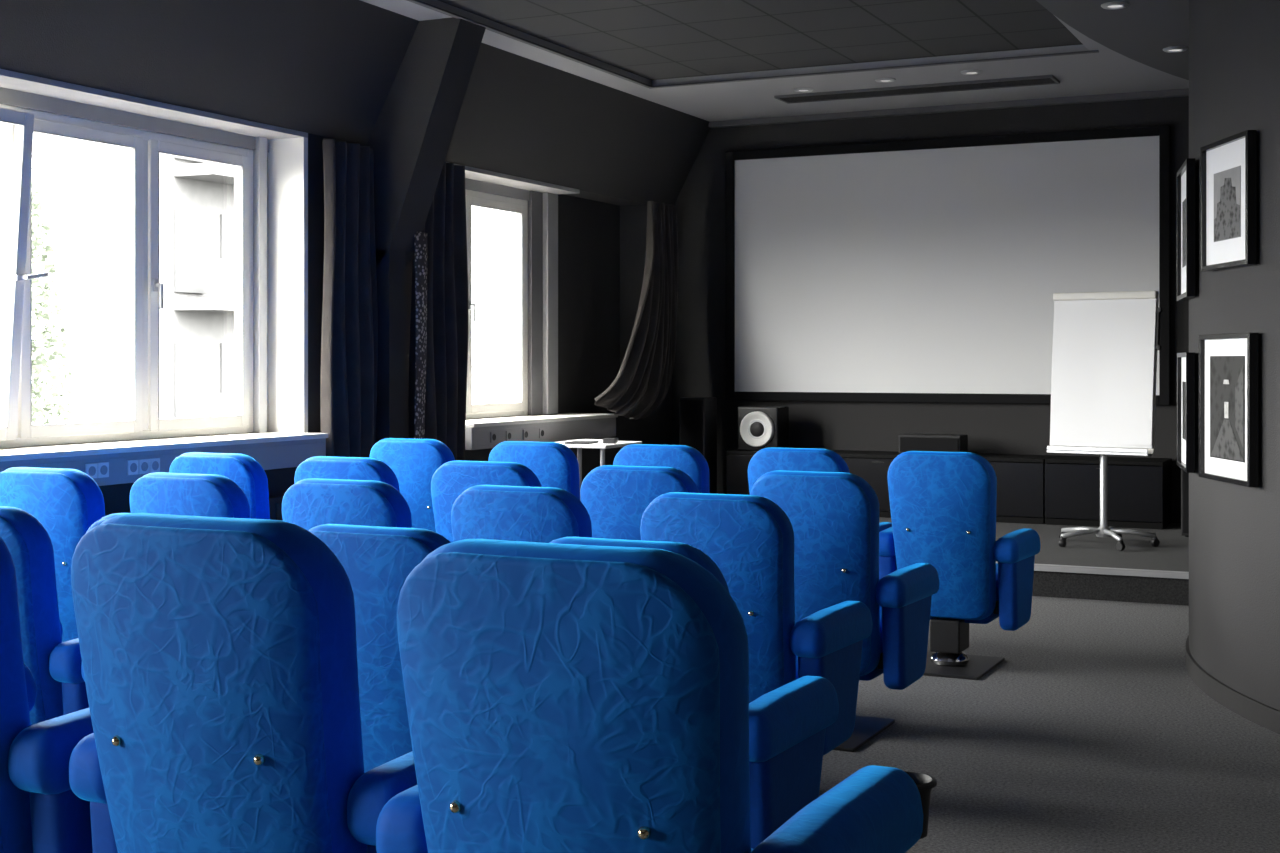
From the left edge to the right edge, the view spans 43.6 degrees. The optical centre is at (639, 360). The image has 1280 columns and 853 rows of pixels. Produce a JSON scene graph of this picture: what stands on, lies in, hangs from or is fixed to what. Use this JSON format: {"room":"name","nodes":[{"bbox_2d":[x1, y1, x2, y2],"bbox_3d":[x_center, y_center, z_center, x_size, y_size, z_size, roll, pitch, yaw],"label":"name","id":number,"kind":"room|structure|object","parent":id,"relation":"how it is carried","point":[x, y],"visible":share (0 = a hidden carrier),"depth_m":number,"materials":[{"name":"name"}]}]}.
{"room":"auditorium","nodes":[
{"label":"auditorium","id":0,"kind":"room"},
{"bbox_2d":[0,0,709,205],"bbox_3d":[-3.214,-1.785,7.394,0.850,0.770,16.600,0,0,25],"label":"wall","id":1,"kind":"structure","parent":0,"point":[326,68],"depth_m":9.71,"materials":[{"name":"grey paint"}]},
{"bbox_2d":[0,69,307,139],"bbox_3d":[-2.831,-1.385,8.556,0.345,0.030,2.970,0,0,25],"label":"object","id":2,"kind":"structure","parent":1,"relation":"attached to","point":[13,80],"depth_m":8.63,"materials":[{"name":"paint"}]},
{"bbox_2d":[446,162,579,193],"bbox_3d":[-1.147,-1.385,12.102,0.345,0.030,2.320,0,0,25],"label":"trim","id":3,"kind":"structure","parent":1,"relation":"attached to","point":[470,172],"depth_m":12.28,"materials":[{"name":"paint"}]},
{"bbox_2d":[595,201,677,419],"bbox_3d":[0.030,-0.439,13.531,0.284,1.858,1.383,0,0,25],"label":"curtain","id":4,"kind":"object","parent":1,"relation":"hanging from","point":[642,382],"visible":1,"depth_m":13.63,"materials":[{"name":"grey fabric"}]},
{"bbox_2d":[99,133,671,515],"bbox_3d":[-3.400,0.050,7.481,0.440,2.900,16.600,0,0,25],"label":"wall","id":5,"kind":"structure","parent":0,"point":[315,142],"depth_m":10.82,"materials":[{"name":"grey paint"}]},
{"bbox_2d":[0,87,268,448],"bbox_3d":[-2.900,-0.465,8.589,0.273,1.810,2.970,0,0,25],"label":"window","id":6,"kind":"structure","parent":5,"relation":"in","point":[144,293],"depth_m":8.88,"materials":[{"name":"white paint"}]},
{"bbox_2d":[0,438,325,485],"bbox_3d":[-3.280,0.550,7.037,0.158,0.160,6.100,0,0,25],"label":"duct","id":7,"kind":"object","parent":5,"relation":"attached to","point":[115,468],"visible":0.62,"depth_m":8.38,"materials":[{"name":"grey plastic"}]},
{"bbox_2d":[85,463,96,478],"bbox_3d":[-2.744,0.550,8.000,0.010,0.076,0.076,0,0,25],"label":"power socket","id":8,"kind":"object","parent":7,"relation":"attached to","point":[90,468],"depth_m":8.00,"materials":[{"name":"grey plastic"}]},
{"bbox_2d":[97,462,108,477],"bbox_3d":[-2.709,0.550,8.072,0.010,0.076,0.076,0,0,25],"label":"power socket","id":9,"kind":"object","parent":7,"relation":"attached to","point":[102,467],"depth_m":8.07,"materials":[{"name":"grey plastic"}]},
{"bbox_2d":[127,460,137,474],"bbox_3d":[-2.619,0.550,8.262,0.010,0.076,0.076,0,0,25],"label":"power socket","id":10,"kind":"object","parent":7,"relation":"attached to","point":[132,465],"depth_m":8.25,"materials":[{"name":"grey plastic"}]},
{"bbox_2d":[138,459,148,473],"bbox_3d":[-2.585,0.550,8.334,0.010,0.076,0.076,0,0,25],"label":"power socket","id":11,"kind":"object","parent":7,"relation":"attached to","point":[143,464],"depth_m":8.33,"materials":[{"name":"grey plastic"}]},
{"bbox_2d":[149,458,159,472],"bbox_3d":[-2.551,0.550,8.407,0.010,0.076,0.076,0,0,25],"label":"power socket","id":12,"kind":"object","parent":7,"relation":"attached to","point":[154,463],"depth_m":8.40,"materials":[{"name":"grey plastic"}]},
{"bbox_2d":[0,432,327,461],"bbox_3d":[-3.437,0.455,7.112,0.510,0.030,6.100,0,0,25],"label":"trim","id":13,"kind":"structure","parent":5,"relation":"on","point":[54,451],"depth_m":8.50,"materials":[{"name":"white paint"}]},
{"bbox_2d":[267,153,267,431],"bbox_3d":[-2.335,-0.465,9.887,0.040,1.810,0.060,0,0,25],"label":"trim","id":14,"kind":"structure","parent":5,"relation":"attached to","point":[267,153],"depth_m":9.90,"materials":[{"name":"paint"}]},
{"bbox_2d":[268,137,307,432],"bbox_3d":[-2.180,-0.460,9.869,0.294,1.820,0.040,0,0,25],"label":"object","id":15,"kind":"structure","parent":5,"relation":"attached to","point":[287,157],"depth_m":9.84,"materials":[{"name":"white paint"}]},
{"bbox_2d":[321,138,377,457],"bbox_3d":[-1.822,0.065,10.044,0.127,2.864,0.557,0,0,25],"label":"curtain","id":16,"kind":"object","parent":5,"relation":"hanging from","point":[349,343],"visible":0.62,"depth_m":10.04,"materials":[{"name":"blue fabric"}]},
{"bbox_2d":[375,249,404,443],"bbox_3d":[-1.657,0.389,10.429,0.180,2.222,0.180,0,0,25],"label":"trim","id":17,"kind":"structure","parent":5,"relation":"attached to","point":[390,272],"depth_m":10.34,"materials":[{"name":"grey paint"}]},
{"bbox_2d":[366,17,485,266],"bbox_3d":[-1.385,-1.345,10.372,0.720,1.650,0.310,0,0,25],"label":"beam","id":18,"kind":"structure","parent":5,"relation":"attached to","point":[410,138],"depth_m":10.28,"materials":[{"name":"grey paint"}]},
{"bbox_2d":[409,161,467,460],"bbox_3d":[-1.382,0.065,10.897,0.149,2.864,0.837,0,0,21],"label":"curtain","id":19,"kind":"object","parent":5,"relation":"hanging from","point":[438,354],"visible":0.64,"depth_m":10.93,"materials":[{"name":"grey fabric"}]},
{"bbox_2d":[465,178,542,418],"bbox_3d":[-1.263,-0.465,12.157,0.169,1.810,2.320,0,0,25],"label":"window","id":20,"kind":"structure","parent":5,"relation":"in","point":[519,207],"depth_m":12.79,"materials":[{"name":"white paint"}]},
{"bbox_2d":[465,417,615,449],"bbox_3d":[-0.749,0.550,12.367,0.158,0.160,2.300,0,0,25],"label":"duct","id":21,"kind":"object","parent":5,"relation":"attached to","point":[476,438],"visible":0.94,"depth_m":12.19,"materials":[{"name":"grey plastic"}]},
{"bbox_2d":[490,432,496,442],"bbox_3d":[-1.058,0.550,11.550,0.010,0.076,0.076,0,0,25],"label":"power socket","id":22,"kind":"object","parent":21,"relation":"attached to","point":[493,435],"depth_m":11.54,"materials":[{"name":"white plastic"}]},
{"bbox_2d":[506,431,511,440],"bbox_3d":[-0.964,0.550,11.749,0.010,0.076,0.076,0,0,25],"label":"power socket","id":23,"kind":"object","parent":21,"relation":"attached to","point":[508,433],"depth_m":11.74,"materials":[{"name":"white plastic"}]},
{"bbox_2d":[523,429,528,439],"bbox_3d":[-0.856,0.550,11.975,0.010,0.076,0.076,0,0,25],"label":"power socket","id":24,"kind":"object","parent":21,"relation":"attached to","point":[525,431],"depth_m":11.97,"materials":[{"name":"white plastic"}]},
{"bbox_2d":[539,428,544,437],"bbox_3d":[-0.749,0.550,12.201,0.010,0.076,0.076,0,0,25],"label":"power socket","id":25,"kind":"object","parent":21,"relation":"attached to","point":[541,430],"depth_m":12.19,"materials":[{"name":"white plastic"}]},
{"bbox_2d":[466,413,617,427],"bbox_3d":[-0.906,0.455,12.441,0.510,0.030,2.300,0,0,25],"label":"trim","id":26,"kind":"structure","parent":5,"relation":"on","point":[500,421],"depth_m":12.24,"materials":[{"name":"white paint"}]},
{"bbox_2d":[557,194,619,413],"bbox_3d":[-0.539,-0.465,13.844,0.150,1.870,1.350,0,0,25],"label":"wall","id":27,"kind":"structure","parent":0,"point":[588,230],"depth_m":13.85,"materials":[{"name":"grey paint"}]},
{"bbox_2d":[543,193,557,414],"bbox_3d":[-0.763,-0.465,13.104,0.120,1.810,0.180,0,0,25],"label":"trim","id":28,"kind":"structure","parent":27,"relation":"attached to","point":[550,201],"depth_m":13.03,"materials":[{"name":"grey paint"}]},
{"bbox_2d":[438,0,1082,79],"bbox_3d":[-1.485,-2.245,5.393,3.390,0.050,14.470,0,0,25],"label":"ceiling","id":29,"kind":"structure","parent":0,"point":[648,39],"depth_m":10.75,"materials":[{"name":"tile"}]},
{"bbox_2d":[361,0,1188,121],"bbox_3d":[1.144,-2.230,5.324,10.500,0.120,16.600,0,0,25],"label":"ceiling","id":30,"kind":"structure","parent":0,"point":[1109,71],"depth_m":12.33,"materials":[{"name":"grey paint"}]},
{"bbox_2d":[407,0,651,87],"bbox_3d":[-3.021,-2.164,6.111,0.040,0.012,14.450,0,0,25],"label":"trim","id":31,"kind":"structure","parent":30,"relation":"attached to","point":[418,2],"depth_m":10.85,"materials":[{"name":"grey paint"}]},
{"bbox_2d":[794,88,813,91],"bbox_3d":[1.306,-2.163,12.775,0.160,0.014,0.160,0,0,25],"label":"recessed light","id":32,"kind":"object","parent":30,"relation":"in","point":[795,89],"visible":1,"depth_m":12.75,"materials":[{"name":"silver metal"}]},
{"bbox_2d":[649,50,1098,88],"bbox_3d":[1.636,-2.164,11.920,3.470,0.012,0.040,0,0,25],"label":"trim","id":33,"kind":"structure","parent":30,"relation":"attached to","point":[1090,51],"depth_m":11.84,"materials":[{"name":"grey paint"}]},
{"bbox_2d":[875,78,895,82],"bbox_3d":[1.892,-2.163,12.330,0.160,0.014,0.160,0,0,25],"label":"recessed light","id":34,"kind":"object","parent":30,"relation":"in","point":[880,80],"visible":1,"depth_m":12.30,"materials":[{"name":"silver metal"}]},
{"bbox_2d":[774,75,1059,103],"bbox_3d":[2.179,-2.160,12.748,2.240,0.020,0.320,0,0,25],"label":"ceiling vent","id":35,"kind":"object","parent":30,"relation":"in","point":[1042,79],"visible":1,"depth_m":12.69,"materials":[{"name":"black metal"}]},
{"bbox_2d":[961,70,981,74],"bbox_3d":[2.485,-2.163,11.994,0.160,0.014,0.160,0,0,25],"label":"recessed light","id":36,"kind":"object","parent":30,"relation":"in","point":[965,72],"visible":1,"depth_m":11.96,"materials":[{"name":"silver metal"}]},
{"bbox_2d":[672,96,1188,522],"bbox_3d":[4.672,-0.450,12.754,10.500,3.900,0.150,0,0,25],"label":"wall","id":37,"kind":"structure","parent":0,"point":[699,363],"depth_m":13.93,"materials":[{"name":"grey paint"}]},
{"bbox_2d":[725,125,1170,404],"bbox_3d":[2.518,-0.767,13.652,3.838,2.245,0.075,0,0,25],"label":"projection screen","id":38,"kind":"object","parent":37,"relation":"attached to","point":[928,270],"visible":1,"depth_m":13.66,"materials":[{"name":"white fabric"}]},
{"bbox_2d":[709,88,1188,127],"bbox_3d":[4.551,-2.145,12.684,8.660,0.050,0.080,0,0,25],"label":"trim","id":39,"kind":"structure","parent":37,"relation":"attached to","point":[1172,92],"depth_m":13.54,"materials":[{"name":"grey paint"}]},
{"bbox_2d":[879,517,1188,605],"bbox_3d":[3.170,1.400,11.641,7.860,0.200,3.150,0,0,25],"label":"stage platform","id":40,"kind":"structure","parent":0,"point":[1172,553],"depth_m":10.27,"materials":[{"name":"carpet"}]},
{"bbox_2d":[557,441,641,500],"bbox_3d":[-0.369,0.955,11.976,0.560,0.690,0.620,0,0,25],"label":"side table","id":41,"kind":"object","parent":40,"relation":"on","point":[599,445],"visible":0.21,"depth_m":11.72,"materials":[{"name":"white laminate"}]},
{"bbox_2d":[565,440,597,443],"bbox_3d":[-0.434,0.603,11.863,0.190,0.014,0.250,0,0,14],"label":"notebook","id":42,"kind":"object","parent":41,"relation":"on","point":[574,441],"visible":1,"depth_m":11.76,"materials":[{"name":"white paper"}]},
{"bbox_2d":[567,439,602,441],"bbox_3d":[-0.400,0.606,12.168,0.210,0.008,0.250,0,0,31],"label":"paper stack","id":43,"kind":"object","parent":41,"relation":"on","point":[580,439],"visible":0.55,"depth_m":12.12,"materials":[{"name":"white paper"}]},
{"bbox_2d":[603,438,616,443],"bbox_3d":[-0.222,0.590,11.818,0.090,0.040,0.070,0,0,14],"label":"power adapter","id":44,"kind":"object","parent":41,"relation":"on","point":[605,440],"visible":1,"depth_m":11.78,"materials":[{"name":"black plastic"}]},
{"bbox_2d":[680,397,716,493],"bbox_3d":[0.508,0.810,14.032,0.240,0.980,0.292,0,0,25],"label":"tower speaker","id":45,"kind":"object","parent":40,"relation":"on","point":[698,415],"visible":0.45,"depth_m":13.92},
{"bbox_2d":[680,400,702,454],"bbox_3d":[0.448,0.805,13.906,0.210,0.930,0.012,0,0,25],"label":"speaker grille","id":46,"kind":"object","parent":45,"relation":"attached to","point":[691,411],"depth_m":13.90,"materials":[{"name":"black"}]},
{"bbox_2d":[727,449,844,494],"bbox_3d":[1.273,1.040,13.941,0.900,0.520,0.562,0,0,25],"label":"media cabinet","id":47,"kind":"object","parent":40,"relation":"on","point":[738,461],"visible":0.24,"depth_m":13.85,"materials":[{"name":"black wood"}]},
{"bbox_2d":[738,406,788,450],"bbox_3d":[1.068,0.588,13.954,0.380,0.385,0.314,0,0,25],"label":"monitor speaker","id":48,"kind":"object","parent":47,"relation":"on","point":[759,427],"visible":0.97,"depth_m":13.83},
{"bbox_2d":[836,450,898,517],"bbox_3d":[2.095,1.040,13.550,0.900,0.520,0.562,0,0,25],"label":"media cabinet","id":49,"kind":"object","parent":40,"relation":"on","point":[872,466],"visible":0.15,"depth_m":13.33,"materials":[{"name":"black wood"}]},
{"bbox_2d":[899,433,967,453],"bbox_3d":[2.433,0.695,13.284,0.520,0.170,0.272,0,0,25],"label":"speaker","id":50,"kind":"object","parent":49,"relation":"on","point":[908,441],"visible":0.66,"depth_m":13.17},
{"bbox_2d":[900,437,957,451],"bbox_3d":[2.378,0.690,13.167,0.490,0.120,0.012,0,0,25],"label":"speaker grille","id":51,"kind":"object","parent":50,"relation":"attached to","point":[935,444],"depth_m":13.16,"materials":[{"name":"black"}]},
{"bbox_2d":[975,453,1056,523],"bbox_3d":[2.917,1.040,13.160,0.900,0.520,0.562,0,0,25],"label":"media cabinet","id":52,"kind":"object","parent":40,"relation":"on","point":[1020,498],"visible":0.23,"depth_m":12.81,"materials":[{"name":"black wood"}]},
{"bbox_2d":[996,562,1188,578],"bbox_3d":[2.134,1.315,10.392,7.060,0.038,0.055,0,0,25],"label":"trim","id":53,"kind":"structure","parent":40,"relation":"attached to","point":[1037,567],"depth_m":9.98,"materials":[{"name":"silver metal"}]},
{"bbox_2d":[1047,291,1161,550],"bbox_3d":[3.304,0.406,11.313,0.774,1.789,0.692,0,0,35],"label":"flipchart","id":54,"kind":"object","parent":40,"relation":"on","point":[1105,347],"visible":1,"depth_m":11.26,"materials":[{"name":"white paint"}]},
{"bbox_2d":[1047,446,1151,456],"bbox_3d":[3.214,0.631,11.212,0.720,0.050,0.090,0,-5,35],"label":"tray","id":55,"kind":"object","parent":54,"relation":"on","point":[1092,450],"depth_m":11.16,"materials":[{"name":"silver metal"}]},
{"bbox_2d":[1045,455,1171,528],"bbox_3d":[3.739,1.040,12.770,0.900,0.520,0.562,0,0,25],"label":"media cabinet","id":56,"kind":"object","parent":40,"relation":"on","point":[1139,489],"visible":0.98,"depth_m":12.55,"materials":[{"name":"black wood"}]},
{"bbox_2d":[1181,469,1188,536],"bbox_3d":[4.170,0.810,11.906,0.240,0.980,0.332,0,0,25],"label":"wall","id":57,"kind":"structure","parent":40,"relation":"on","point":[1184,476],"depth_m":11.80,"materials":[{"name":"grey paint"}]},
{"bbox_2d":[1183,470,1188,532],"bbox_3d":[4.101,0.805,11.762,0.210,0.930,0.012,0,0,25],"label":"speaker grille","id":58,"kind":"object","parent":57,"relation":"attached to","point":[1185,475],"depth_m":11.79,"materials":[{"name":"black"}]},
{"bbox_2d":[819,596,1279,852],"bbox_3d":[1.166,1.600,5.369,10.500,0.200,16.700,0,0,25],"label":"floor","id":59,"kind":"structure","parent":0,"point":[1093,732],"depth_m":6.22,"materials":[{"name":"grey carpet"}]},
{"bbox_2d":[0,506,88,724],"bbox_3d":[-1.905,0.968,5.106,0.720,1.064,0.770,0,0,25],"label":"seat","id":60,"kind":"object","parent":59,"relation":"on","point":[54,664],"visible":0.23,"depth_m":4.77,"materials":[{"name":"blue fabric"}]},
{"bbox_2d":[0,467,104,641],"bbox_3d":[-2.314,0.968,6.783,0.720,1.064,0.770,0,0,25],"label":"seat","id":61,"kind":"object","parent":59,"relation":"on","point":[66,502],"visible":0.16,"depth_m":6.43,"materials":[{"name":"blue fabric"}]},
{"bbox_2d":[81,513,128,680],"bbox_3d":[-1.245,0.968,4.793,0.720,1.064,0.770,0,0,25],"label":"seat","id":62,"kind":"object","parent":59,"relation":"on","point":[101,520],"visible":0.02,"depth_m":4.56,"materials":[{"name":"blue fabric"}]},
{"bbox_2d":[130,472,250,518],"bbox_3d":[-1.645,0.968,6.466,0.720,1.064,0.770,0,0,25],"label":"seat","id":63,"kind":"object","parent":59,"relation":"on","point":[207,495],"visible":0.06,"depth_m":6.12,"materials":[{"name":"blue fabric"}]},
{"bbox_2d":[169,452,269,519],"bbox_3d":[-1.896,0.968,7.847,0.720,1.064,0.770,0,0,26],"label":"seat","id":64,"kind":"object","parent":59,"relation":"on","point":[245,471],"visible":0.02,"depth_m":7.49,"materials":[{"name":"blue fabric"}]},
{"bbox_2d":[269,495,283,520],"bbox_3d":[-2.618,1.150,8.439,0.090,0.700,2.600,0,0,25],"label":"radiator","id":65,"kind":"object","parent":59,"relation":"on","point":[275,502],"visible":0.02,"depth_m":9.38,"materials":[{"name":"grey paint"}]},
{"bbox_2d":[282,478,411,529],"bbox_3d":[-0.977,0.968,6.148,0.720,1.064,0.770,0,0,25],"label":"seat","id":66,"kind":"object","parent":59,"relation":"on","point":[309,503],"visible":0.05,"depth_m":5.81,"materials":[{"name":"blue fabric"}]},
{"bbox_2d":[294,456,399,491],"bbox_3d":[-1.228,0.968,7.530,0.720,1.064,0.770,0,0,26],"label":"seat","id":67,"kind":"object","parent":59,"relation":"on","point":[323,467],"visible":0.05,"depth_m":7.19,"materials":[{"name":"blue fabric"}]},
{"bbox_2d":[308,524,450,772],"bbox_3d":[-0.585,0.968,4.479,0.720,1.064,0.770,0,0,25],"label":"seat","id":68,"kind":"object","parent":59,"relation":"on","point":[377,561],"visible":0.18,"depth_m":4.15,"materials":[{"name":"blue fabric"}]},
{"bbox_2d":[370,438,454,531],"bbox_3d":[-1.175,0.968,9.253,0.720,1.064,0.770,0,0,25],"label":"seat","id":69,"kind":"object","parent":59,"relation":"on","point":[414,462],"visible":0.16,"depth_m":8.92,"materials":[{"name":"blue fabric"}]},
{"bbox_2d":[431,460,541,542],"bbox_3d":[-0.560,0.968,7.213,0.720,1.064,0.770,0,0,25],"label":"seat","id":70,"kind":"object","parent":59,"relation":"on","point":[451,479],"visible":0.05,"depth_m":6.92,"materials":[{"name":"blue fabric"}]},
{"bbox_2d":[451,485,591,542],"bbox_3d":[-0.309,0.968,5.831,0.720,1.064,0.770,0,0,25],"label":"seat","id":71,"kind":"object","parent":59,"relation":"on","point":[495,512],"visible":0.05,"depth_m":5.50,"materials":[{"name":"blue fabric"}]},
{"bbox_2d":[488,441,579,499],"bbox_3d":[-0.469,0.968,8.918,0.720,1.064,0.770,0,0,26],"label":"seat","id":72,"kind":"object","parent":59,"relation":"on","point":[555,465],"visible":0.09,"depth_m":8.56,"materials":[{"name":"blue fabric"}]},
{"bbox_2d":[580,465,698,539],"bbox_3d":[0.108,0.968,6.895,0.720,1.064,0.770,0,0,25],"label":"seat","id":73,"kind":"object","parent":59,"relation":"on","point":[615,498],"visible":0.06,"depth_m":6.59,"materials":[{"name":"blue fabric"}]},
{"bbox_2d":[613,444,709,493],"bbox_3d":[0.216,0.968,8.593,0.720,1.064,0.770,0,0,25],"label":"seat","id":74,"kind":"object","parent":59,"relation":"on","point":[687,459],"visible":0.02,"depth_m":8.24,"materials":[{"name":"blue fabric"}]},
{"bbox_2d":[549,537,838,848],"bbox_3d":[0.074,0.968,4.166,0.720,1.064,0.770,0,0,25],"label":"seat","id":75,"kind":"object","parent":59,"relation":"on","point":[788,723],"visible":0.18,"depth_m":3.94,"materials":[{"name":"blue fabric"}]},
{"bbox_2d":[640,492,872,754],"bbox_3d":[0.360,0.968,5.513,0.720,1.064,0.770,0,0,26],"label":"seat","id":76,"kind":"object","parent":59,"relation":"on","point":[749,538],"visible":0.35,"depth_m":5.19,"materials":[{"name":"blue fabric"}]},
{"bbox_2d":[748,447,891,531],"bbox_3d":[0.904,0.968,8.267,0.720,1.064,0.770,0,0,25],"label":"seat","id":77,"kind":"object","parent":59,"relation":"on","point":[765,460],"visible":0.05,"depth_m":7.94,"materials":[{"name":"blue fabric"}]},
{"bbox_2d":[750,470,938,751],"bbox_3d":[0.794,0.968,6.569,0.720,1.064,0.770,0,0,25],"label":"seat","id":78,"kind":"object","parent":59,"relation":"on","point":[833,517],"visible":0.48,"depth_m":6.26,"materials":[{"name":"blue fabric"}]},
{"bbox_2d":[879,451,1040,679],"bbox_3d":[1.563,0.968,7.953,0.720,1.064,0.770,0,0,26],"label":"seat","id":79,"kind":"object","parent":59,"relation":"on","point":[943,504],"visible":0.84,"depth_m":7.68,"materials":[{"name":"blue fabric"}]},
{"bbox_2d":[1189,0,1279,710],"bbox_3d":[3.611,-0.335,4.069,4.967,3.670,16.450,0,0,25],"label":"wall","id":80,"kind":"structure","parent":0,"point":[1234,45],"depth_m":6.79,"materials":[{"name":"grey paint"}]},
{"bbox_2d":[1036,0,1188,79],"bbox_3d":[4.668,-2.124,7.382,5.899,0.089,8.618,0,0,25],"label":"ceiling","id":81,"kind":"structure","parent":80,"relation":"attached to","point":[1140,31],"depth_m":9.95,"materials":[{"name":"grey paint"}]},
{"bbox_2d":[1101,1,1128,8],"bbox_3d":[2.771,-2.073,9.334,0.160,0.014,0.160,0,0,25],"label":"recessed light","id":82,"kind":"object","parent":81,"relation":"in","point":[1117,4],"visible":1,"depth_m":9.30,"materials":[{"name":"silver metal"}]},
{"bbox_2d":[1163,46,1187,52],"bbox_3d":[3.563,-2.073,10.651,0.160,0.014,0.160,0,0,25],"label":"recessed light","id":83,"kind":"object","parent":81,"relation":"in","point":[1174,49],"visible":1,"depth_m":10.62,"materials":[{"name":"silver metal"}]},
{"bbox_2d":[1177,352,1194,472],"bbox_3d":[2.629,0.240,7.707,0.040,0.560,0.560,0,0,14],"label":"framed picture","id":84,"kind":"object","parent":80,"relation":"attached to","point":[1185,361],"visible":1,"depth_m":7.44,"materials":[{"name":"black paint"}]},
{"bbox_2d":[1182,381,1185,439],"bbox_3d":[2.628,0.240,7.707,0.002,0.280,0.340,0,0,14],"label":"print","id":85,"kind":"object","parent":84,"relation":"attached to","point":[1183,382],"depth_m":7.79},
{"bbox_2d":[1177,158,1195,300],"bbox_3d":[2.629,-0.620,7.707,0.040,0.640,0.600,0,0,14],"label":"framed picture","id":86,"kind":"object","parent":80,"relation":"attached to","point":[1186,175],"visible":1,"depth_m":7.42,"materials":[{"name":"white paper"}]},
{"bbox_2d":[1182,199,1185,267],"bbox_3d":[2.628,-0.620,7.707,0.002,0.320,0.340,0,0,14],"label":"print","id":87,"kind":"object","parent":86,"relation":"attached to","point":[1183,200],"depth_m":7.79},
{"bbox_2d":[1200,130,1256,271],"bbox_3d":[2.526,-0.677,6.881,0.041,0.555,0.550,0,0,0],"label":"framed picture","id":88,"kind":"object","parent":80,"relation":"attached to","point":[1228,166],"visible":1,"depth_m":6.84,"materials":[{"name":"white paper"}]},
{"bbox_2d":[1214,166,1240,241],"bbox_3d":[2.525,-0.672,6.881,0.003,0.300,0.310,0,0,0],"label":"print","id":89,"kind":"object","parent":88,"relation":"attached to","point":[1227,179],"depth_m":6.87},
{"bbox_2d":[1199,333,1258,486],"bbox_3d":[2.526,0.202,6.881,0.040,0.637,0.590,0,0,0],"label":"framed picture","id":90,"kind":"object","parent":80,"relation":"attached to","point":[1228,363],"visible":1,"depth_m":6.85,"materials":[{"name":"white paper"}]},
{"bbox_2d":[1210,356,1244,462],"bbox_3d":[2.525,0.202,6.881,0.003,0.446,0.400,0,0,0],"label":"print","id":91,"kind":"object","parent":90,"relation":"attached to","point":[1227,373],"depth_m":6.87},
{"bbox_2d":[1186,635,1279,733],"bbox_3d":[3.477,1.455,7.425,1.764,0.090,5.792,0,0,13],"label":"baseboard","id":92,"kind":"structure","parent":80,"relation":"attached to","point":[1261,714],"depth_m":6.85,"materials":[{"name":"grey paint"}]},
{"bbox_3d":[-1.967,1.410,0.823,7.860,0.180,5.800,0,0,25],"label":"floor","id":93,"kind":"structure","parent":0,"visible":0},
{"bbox_2d":[0,536,93,852],"bbox_3d":[-1.281,0.788,3.215,0.720,1.064,0.770,0,0,25],"label":"seat","id":94,"kind":"object","parent":93,"relation":"on","point":[40,812],"visible":0.35,"depth_m":2.91,"materials":[{"name":"blue fabric"}]},
{"bbox_2d":[69,513,416,852],"bbox_3d":[-0.605,0.788,2.894,0.720,1.064,0.770,0,0,25],"label":"seat","id":95,"kind":"object","parent":93,"relation":"on","point":[219,654],"visible":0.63,"depth_m":2.57,"materials":[{"name":"blue fabric"}]},
{"bbox_2d":[376,539,936,852],"bbox_3d":[0.021,0.788,2.530,0.720,1.064,0.839,0,0,25],"label":"seat","id":96,"kind":"object","parent":93,"relation":"on","point":[560,698],"visible":1,"depth_m":2.18,"materials":[{"name":"blue fabric"}]},
{"label":"outside","id":97,"kind":"structure","parent":0,"visible":0},
{"bbox_2d":[32,148,514,423],"bbox_3d":[-5.824,3.650,50.588,8.120,19.700,33.600,0,0,25],"label":"apartment building","id":98,"kind":"structure","parent":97,"point":[83,193],"depth_m":34.94,"materials":[{"name":"paint"}]},
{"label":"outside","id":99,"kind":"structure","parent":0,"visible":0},
{"bbox_2d":[32,167,76,424],"bbox_3d":[-8.052,3.817,20.110,2.087,13.369,2.084,0,0,-40],"label":"tree","id":100,"kind":"object","parent":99,"point":[46,263],"visible":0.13,"depth_m":20.14,"materials":[{"name":"grey plant"}]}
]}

